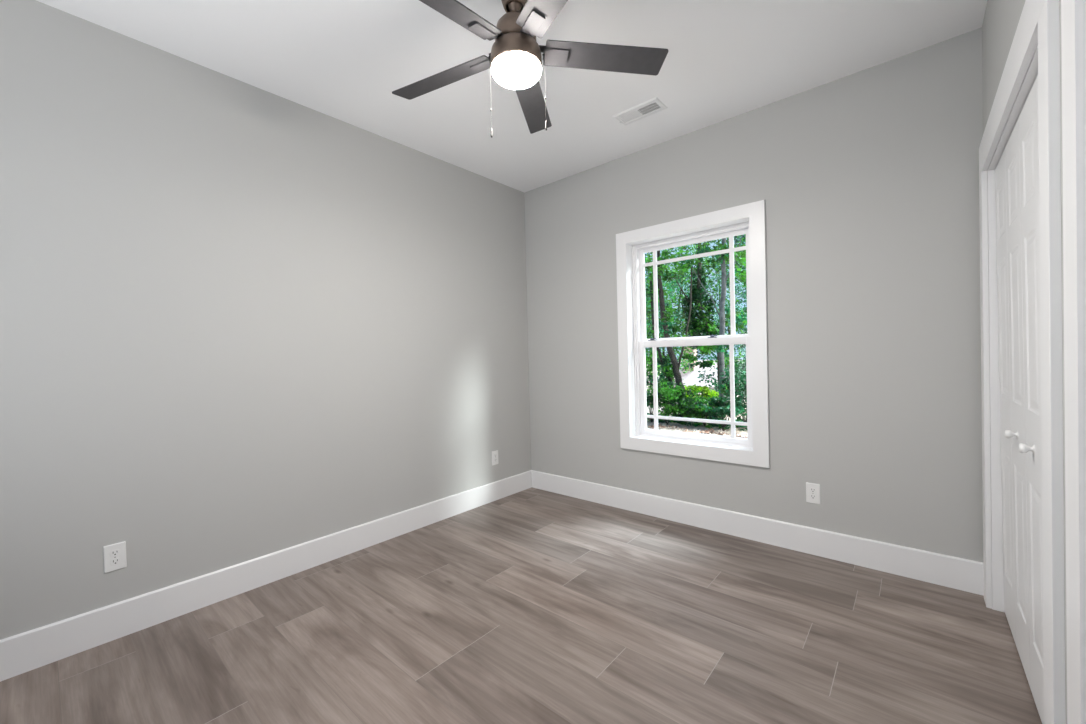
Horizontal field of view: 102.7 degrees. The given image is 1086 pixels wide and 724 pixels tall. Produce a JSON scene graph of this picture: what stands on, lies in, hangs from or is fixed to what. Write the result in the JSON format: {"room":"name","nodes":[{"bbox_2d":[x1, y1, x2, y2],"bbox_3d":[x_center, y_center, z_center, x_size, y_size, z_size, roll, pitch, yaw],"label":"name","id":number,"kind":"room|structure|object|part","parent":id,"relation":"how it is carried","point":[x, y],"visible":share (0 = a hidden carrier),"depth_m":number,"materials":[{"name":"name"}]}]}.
{"room":"empty bedroom","nodes":[
{"label":"empty bedroom","id":0,"kind":"room"},
{"bbox_2d":[0,0,530,639],"bbox_3d":[-1.532,-0.172,2.544,0.150,2.890,4.100,-1,1,41],"label":"wall","id":1,"kind":"structure","parent":0,"point":[240,322],"depth_m":2.23,"materials":[{"name":"grey paint"}]},
{"bbox_2d":[103,541,126,572],"bbox_3d":[-1.923,0.877,1.952,0.008,0.119,0.073,-1,1,41],"label":"wall outlet","id":2,"kind":"object","parent":1,"relation":"attached to","point":[114,555],"visible":1,"depth_m":1.95,"materials":[{"name":"white plastic"}]},
{"bbox_2d":[110,549,119,556],"bbox_3d":[-1.922,0.857,1.951,0.003,0.028,0.034,-1,1,41],"label":"receptacle","id":3,"kind":"object","parent":2,"relation":"attached to","point":[113,552],"depth_m":1.95,"materials":[{"name":"grey plastic"}]},
{"bbox_2d":[110,558,120,564],"bbox_3d":[-1.921,0.896,1.951,0.003,0.028,0.034,-1,1,41],"label":"receptacle","id":4,"kind":"object","parent":2,"relation":"attached to","point":[113,561],"depth_m":1.95,"materials":[{"name":"grey plastic"}]},
{"bbox_2d":[0,470,531,681],"bbox_3d":[-1.388,1.141,2.565,0.015,0.157,3.950,-1,1,41],"label":"baseboard","id":5,"kind":"structure","parent":1,"relation":"attached to","point":[32,649],"depth_m":2.21,"materials":[{"name":"white wood"}]},
{"bbox_2d":[492,450,497,465],"bbox_3d":[-0.408,0.819,3.715,0.008,0.119,0.073,-1,1,41],"label":"wall outlet","id":6,"kind":"object","parent":1,"relation":"attached to","point":[494,453],"visible":1,"depth_m":3.71,"materials":[{"name":"white plastic"}]},
{"bbox_2d":[36,0,986,192],"bbox_3d":[-0.097,-1.598,1.361,3.897,0.120,4.250,-1,1,41],"label":"ceiling","id":7,"kind":"structure","parent":0,"point":[343,60],"depth_m":2.19,"materials":[{"name":"white paint"}]},
{"bbox_2d":[392,0,667,137],"bbox_3d":[-0.137,-1.219,1.710,1.205,0.642,1.175,-1,1,41],"label":"ceiling fan","id":8,"kind":"object","parent":7,"relation":"hanging from","point":[514,60],"visible":1,"depth_m":1.73,"materials":[{"name":"brown metal"}]},
{"bbox_3d":[-0.435,-1.234,1.895,0.504,0.035,0.118,-1,1,27],"label":"blade","id":9,"kind":"part","parent":8,"relation":"part of","materials":[{"name":"grey wood"}]},
{"bbox_3d":[-0.367,-1.230,1.468,0.504,0.035,0.118,-2,1,-45],"label":"blade","id":10,"kind":"part","parent":8,"relation":"part of","materials":[{"name":"grey wood"}]},
{"bbox_3d":[-0.105,-1.147,1.729,0.198,0.054,0.198,-1,1,41],"label":"lamp shade","id":11,"kind":"part","parent":8,"relation":"part of","materials":[{"name":"white glass"}]},
{"bbox_3d":[-0.050,-1.246,2.091,0.118,0.035,0.504,-1,1,9],"label":"blade","id":12,"kind":"part","parent":8,"relation":"part of","materials":[{"name":"grey wood"}]},
{"bbox_3d":[0.059,-1.240,1.400,0.118,0.035,0.504,-2,1,-27],"label":"blade","id":13,"kind":"part","parent":8,"relation":"part of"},
{"bbox_3d":[0.256,-1.250,1.785,0.504,0.035,0.118,-2,1,-9],"label":"blade","id":14,"kind":"part","parent":8,"relation":"part of","materials":[{"name":"grey wood"}]},
{"bbox_2d":[613,97,667,125],"bbox_3d":[0.610,-1.565,2.733,0.300,0.018,0.150,-1,1,41],"label":"ceiling vent","id":15,"kind":"object","parent":7,"relation":"in","point":[650,107],"visible":1,"depth_m":2.72,"materials":[{"name":"white metal"}]},
{"bbox_2d":[0,487,1041,723],"bbox_3d":[-0.027,1.231,1.399,3.897,0.060,4.250,-1,1,41],"label":"floor","id":16,"kind":"structure","parent":0,"point":[532,605],"depth_m":1.85,"materials":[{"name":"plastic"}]},
{"bbox_2d":[524,27,982,561],"bbox_3d":[1.273,-0.247,2.934,3.897,2.890,0.150,-1,1,41],"label":"wall","id":17,"kind":"structure","parent":0,"point":[867,180],"depth_m":2.50,"materials":[{"name":"grey paint"}]},
{"bbox_2d":[616,200,769,467],"bbox_3d":[1.051,-0.169,3.125,1.063,1.672,0.184,-1,1,41],"label":"window","id":18,"kind":"structure","parent":17,"relation":"in","point":[748,219],"depth_m":3.06,"materials":[{"name":"white"}]},
{"bbox_3d":[1.080,-0.174,3.162,0.887,1.491,0.089,-1,1,41],"label":"frame","id":19,"kind":"part","parent":18,"relation":"part of","materials":[{"name":"white plastic"}]},
{"bbox_3d":[1.090,-0.516,3.179,0.829,0.757,0.028,-1,1,41],"label":"sash","id":20,"kind":"part","parent":18,"relation":"part of","materials":[{"name":"white plastic"}]},
{"bbox_3d":[1.086,0.199,3.163,0.829,0.736,0.030,-1,1,41],"label":"sash","id":21,"kind":"part","parent":18,"relation":"part of","materials":[{"name":"white plastic"}]},
{"bbox_2d":[531,470,983,595],"bbox_3d":[1.030,1.074,3.080,2.982,0.157,0.015,-1,1,41],"label":"baseboard","id":22,"kind":"structure","parent":17,"relation":"attached to","point":[958,573],"depth_m":2.65,"materials":[{"name":"white wood"}]},
{"bbox_2d":[806,482,820,503],"bbox_3d":[1.605,0.781,2.581,0.073,0.119,0.008,-1,1,41],"label":"wall outlet","id":23,"kind":"object","parent":17,"relation":"attached to","point":[812,489],"visible":1,"depth_m":2.58,"materials":[{"name":"white plastic"}]},
{"bbox_2d":[982,0,1066,723],"bbox_3d":[1.132,-0.184,0.355,0.750,2.740,3.950,-1,1,41],"label":"wall","id":24,"kind":"structure","parent":0,"point":[1001,19],"depth_m":1.61,"materials":[{"name":"grey paint"}]},
{"bbox_2d":[979,0,1065,723],"bbox_3d":[1.690,0.079,1.502,0.134,2.155,1.414,-1,1,41],"label":"door","id":25,"kind":"structure","parent":24,"relation":"in","point":[1020,146],"depth_m":1.45,"materials":[{"name":"white wood"}]},
{"bbox_3d":[1.767,0.273,1.640,0.034,0.033,0.033,-1,1,41],"label":"knob","id":26,"kind":"part","parent":25,"relation":"part of","materials":[{"name":"white plastic"}]},
{"bbox_3d":[1.572,0.281,1.412,0.034,0.033,0.033,-1,1,41],"label":"knob","id":27,"kind":"part","parent":25,"relation":"part of","materials":[{"name":"white plastic"}]},
{"bbox_2d":[1061,0,1085,723],"bbox_3d":[0.831,0.114,0.501,0.134,2.155,0.970,-1,1,41],"label":"door","id":28,"kind":"structure","parent":24,"relation":"in","point":[1073,12],"depth_m":0.85,"materials":[{"name":"white wood"}]},
{"label":"outside","id":29,"kind":"structure","parent":0,"visible":0},
{"bbox_2d":[646,365,747,436],"bbox_3d":[24.437,1.123,55.646,90.000,1.380,109.800,-1,1,41],"label":"ground","id":30,"kind":"structure","parent":29,"point":[703,428],"depth_m":10.52,"materials":[{"name":"brown soil"}]},
{"bbox_2d":[645,252,673,385],"bbox_3d":[9.484,-4.268,39.097,3.596,13.395,3.957,-2,1,-20],"label":"tree","id":31,"kind":"object","parent":30,"relation":"on","point":[650,252],"visible":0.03,"depth_m":39.07,"materials":[{"name":"green plant"}]},
{"bbox_2d":[646,369,675,421],"bbox_3d":[2.850,0.903,11.552,1.343,1.454,1.068,-1,1,41],"label":"shrub","id":32,"kind":"object","parent":30,"relation":"on","point":[648,376],"visible":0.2,"depth_m":11.36,"materials":[{"name":"green plant"}]},
{"bbox_3d":[2.978,1.033,11.554,0.384,1.188,0.195,-1,1,24],"label":"stem","id":33,"kind":"part","parent":32,"relation":"part of","materials":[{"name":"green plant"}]},
{"bbox_2d":[645,252,684,355],"bbox_3d":[3.785,-1.343,16.525,3.258,5.739,2.284,-1,1,41],"label":"leafy tree","id":34,"kind":"object","parent":30,"relation":"on","point":[670,284],"visible":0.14,"depth_m":15.97,"materials":[{"name":"green plant"}]},
{"bbox_2d":[646,379,694,424],"bbox_3d":[3.170,1.021,10.988,1.051,1.196,1.153,-2,1,-11],"label":"shrub","id":35,"kind":"object","parent":30,"relation":"on","point":[662,388],"visible":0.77,"depth_m":10.76,"materials":[{"name":"green plant"}]},
{"bbox_3d":[3.096,1.156,10.948,0.376,0.932,0.432,-1,1,41],"label":"stem","id":36,"kind":"part","parent":35,"relation":"part of","materials":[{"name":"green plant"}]},
{"bbox_2d":[661,245,695,324],"bbox_3d":[14.907,-5.628,46.533,3.883,15.631,3.495,-1,1,41],"label":"tree","id":37,"kind":"object","parent":30,"relation":"on","point":[688,245],"visible":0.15,"depth_m":46.30,"materials":[{"name":"green plant"}]},
{"bbox_2d":[645,255,717,395],"bbox_3d":[5.325,-1.343,19.251,4.560,6.548,3.441,-1,1,41],"label":"leafy tree","id":38,"kind":"object","parent":30,"relation":"on","point":[674,298],"visible":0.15,"depth_m":18.61,"materials":[{"name":"green plant"}]},
{"bbox_2d":[658,389,710,422],"bbox_3d":[3.611,1.138,10.891,1.480,0.930,1.219,-1,1,41],"label":"shrub","id":39,"kind":"object","parent":30,"relation":"on","point":[683,398],"visible":0.52,"depth_m":10.71,"materials":[{"name":"green plant"}]},
{"bbox_2d":[645,237,728,414],"bbox_3d":[3.244,-1.674,12.242,4.887,6.596,3.014,-1,1,41],"label":"leaning tree","id":40,"kind":"object","parent":30,"relation":"on","point":[670,360],"visible":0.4,"depth_m":11.95,"materials":[{"name":"green plant"}]},
{"bbox_2d":[645,235,745,385],"bbox_3d":[6.427,-2.510,19.554,4.368,8.276,4.758,-2,1,-20],"label":"leafy tree","id":41,"kind":"object","parent":30,"relation":"on","point":[708,258],"visible":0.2,"depth_m":19.00,"materials":[{"name":"green plant"}]},
{"bbox_2d":[647,413,746,430],"bbox_3d":[3.759,1.517,11.221,4.340,0.285,1.455,-1,1,41],"label":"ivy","id":42,"kind":"object","parent":30,"relation":"on","point":[709,425],"visible":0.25,"depth_m":10.71,"materials":[{"name":"green plant"}]},
{"bbox_2d":[652,347,742,392],"bbox_3d":[14.481,0.645,35.716,8.600,3.855,7.000,-1,1,41],"label":"house","id":43,"kind":"structure","parent":30,"relation":"on","point":[689,378],"depth_m":34.84,"materials":[{"name":"grey"}]},
{"bbox_2d":[647,424,747,437],"bbox_3d":[3.237,1.591,9.370,4.069,0.169,2.201,-1,1,41],"label":"dry leaves","id":44,"kind":"object","parent":30,"relation":"on","point":[685,429],"visible":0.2,"depth_m":9.91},
{"bbox_2d":[676,395,726,425],"bbox_3d":[3.894,1.199,10.642,1.272,0.792,1.205,-1,1,41],"label":"shrub","id":45,"kind":"object","parent":30,"relation":"on","point":[691,412],"visible":0.51,"depth_m":10.43,"materials":[{"name":"green plant"}]},
{"bbox_2d":[684,384,718,398],"bbox_3d":[4.702,1.099,13.428,1.811,0.867,1.045,-1,1,41],"label":"shrub","id":46,"kind":"object","parent":30,"relation":"on","point":[704,390],"visible":0.53,"depth_m":13.17,"materials":[{"name":"green plant"}]},
{"bbox_2d":[676,243,728,389],"bbox_3d":[4.617,-2.044,13.526,2.709,7.185,3.436,-2,1,-33],"label":"tree","id":47,"kind":"object","parent":30,"relation":"on","point":[695,328],"visible":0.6,"depth_m":13.33,"materials":[{"name":"green plant"}]},
{"bbox_3d":[4.571,-2.962,13.506,2.641,5.347,3.408,-2,1,-36],"label":"crown","id":48,"kind":"part","parent":47,"relation":"part of","materials":[{"name":"green plant"}]},
{"bbox_2d":[679,235,746,417],"bbox_3d":[4.805,-2.120,11.726,5.667,7.347,3.166,-1,1,41],"label":"tree","id":49,"kind":"object","parent":30,"relation":"on","point":[707,349],"visible":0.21,"depth_m":11.74,"materials":[{"name":"green plant"}]},
{"bbox_2d":[702,239,727,302],"bbox_3d":[18.029,-6.165,44.950,3.724,16.579,3.795,-1,1,22],"label":"tree","id":50,"kind":"object","parent":30,"relation":"on","point":[717,266],"visible":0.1,"depth_m":44.69,"materials":[{"name":"green plant"}]},
{"bbox_2d":[693,284,746,396],"bbox_3d":[7.091,-0.638,16.415,3.064,4.370,1.996,-1,1,41],"label":"leafy tree","id":51,"kind":"object","parent":30,"relation":"on","point":[744,295],"visible":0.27,"depth_m":16.41,"materials":[{"name":"green plant"}]},
{"bbox_2d":[696,395,746,429],"bbox_3d":[4.125,1.182,10.068,1.222,0.842,0.840,-1,1,41],"label":"shrub","id":52,"kind":"object","parent":30,"relation":"on","point":[720,411],"visible":0.84,"depth_m":9.96,"materials":[{"name":"green plant"}]},
{"bbox_3d":[4.143,1.265,10.033,0.480,0.676,0.156,-1,1,3],"label":"stem","id":53,"kind":"part","parent":52,"relation":"part of","materials":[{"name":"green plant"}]},
{"bbox_2d":[710,269,746,333],"bbox_3d":[18.797,-3.856,43.082,3.933,11.950,3.589,-1,1,13],"label":"tree","id":54,"kind":"object","parent":30,"relation":"on","point":[738,307],"visible":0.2,"depth_m":43.14,"materials":[{"name":"green plant"}]},
{"bbox_2d":[714,358,746,421],"bbox_3d":[4.800,0.739,10.293,1.365,1.664,1.101,-1,1,41],"label":"shrub","id":55,"kind":"object","parent":30,"relation":"on","point":[739,375],"visible":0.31,"depth_m":10.34,"materials":[{"name":"green plant"}]},
{"bbox_3d":[4.784,0.914,10.373,0.444,1.313,0.214,-1,1,41],"label":"stem","id":56,"kind":"part","parent":55,"relation":"part of","materials":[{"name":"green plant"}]},
{"bbox_2d":[715,310,746,408],"bbox_3d":[6.291,-0.057,13.046,2.257,3.525,1.853,-1,1,41],"label":"leafy tree","id":57,"kind":"object","parent":30,"relation":"on","point":[745,329],"visible":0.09,"depth_m":13.16,"materials":[{"name":"green plant"}]},
{"bbox_2d":[719,234,746,294],"bbox_3d":[8.607,-2.839,17.610,2.972,8.870,2.420,-1,1,41],"label":"leafy tree","id":58,"kind":"object","parent":30,"relation":"on","point":[743,240],"visible":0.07,"depth_m":17.82,"materials":[{"name":"green plant"}]},
{"bbox_2d":[734,234,746,304],"bbox_3d":[13.911,-4.145,27.379,4.079,13.242,3.527,-1,1,41],"label":"tree","id":59,"kind":"object","parent":30,"relation":"on","point":[745,234],"visible":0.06,"depth_m":28.33,"materials":[{"name":"green plant"}]}
]}

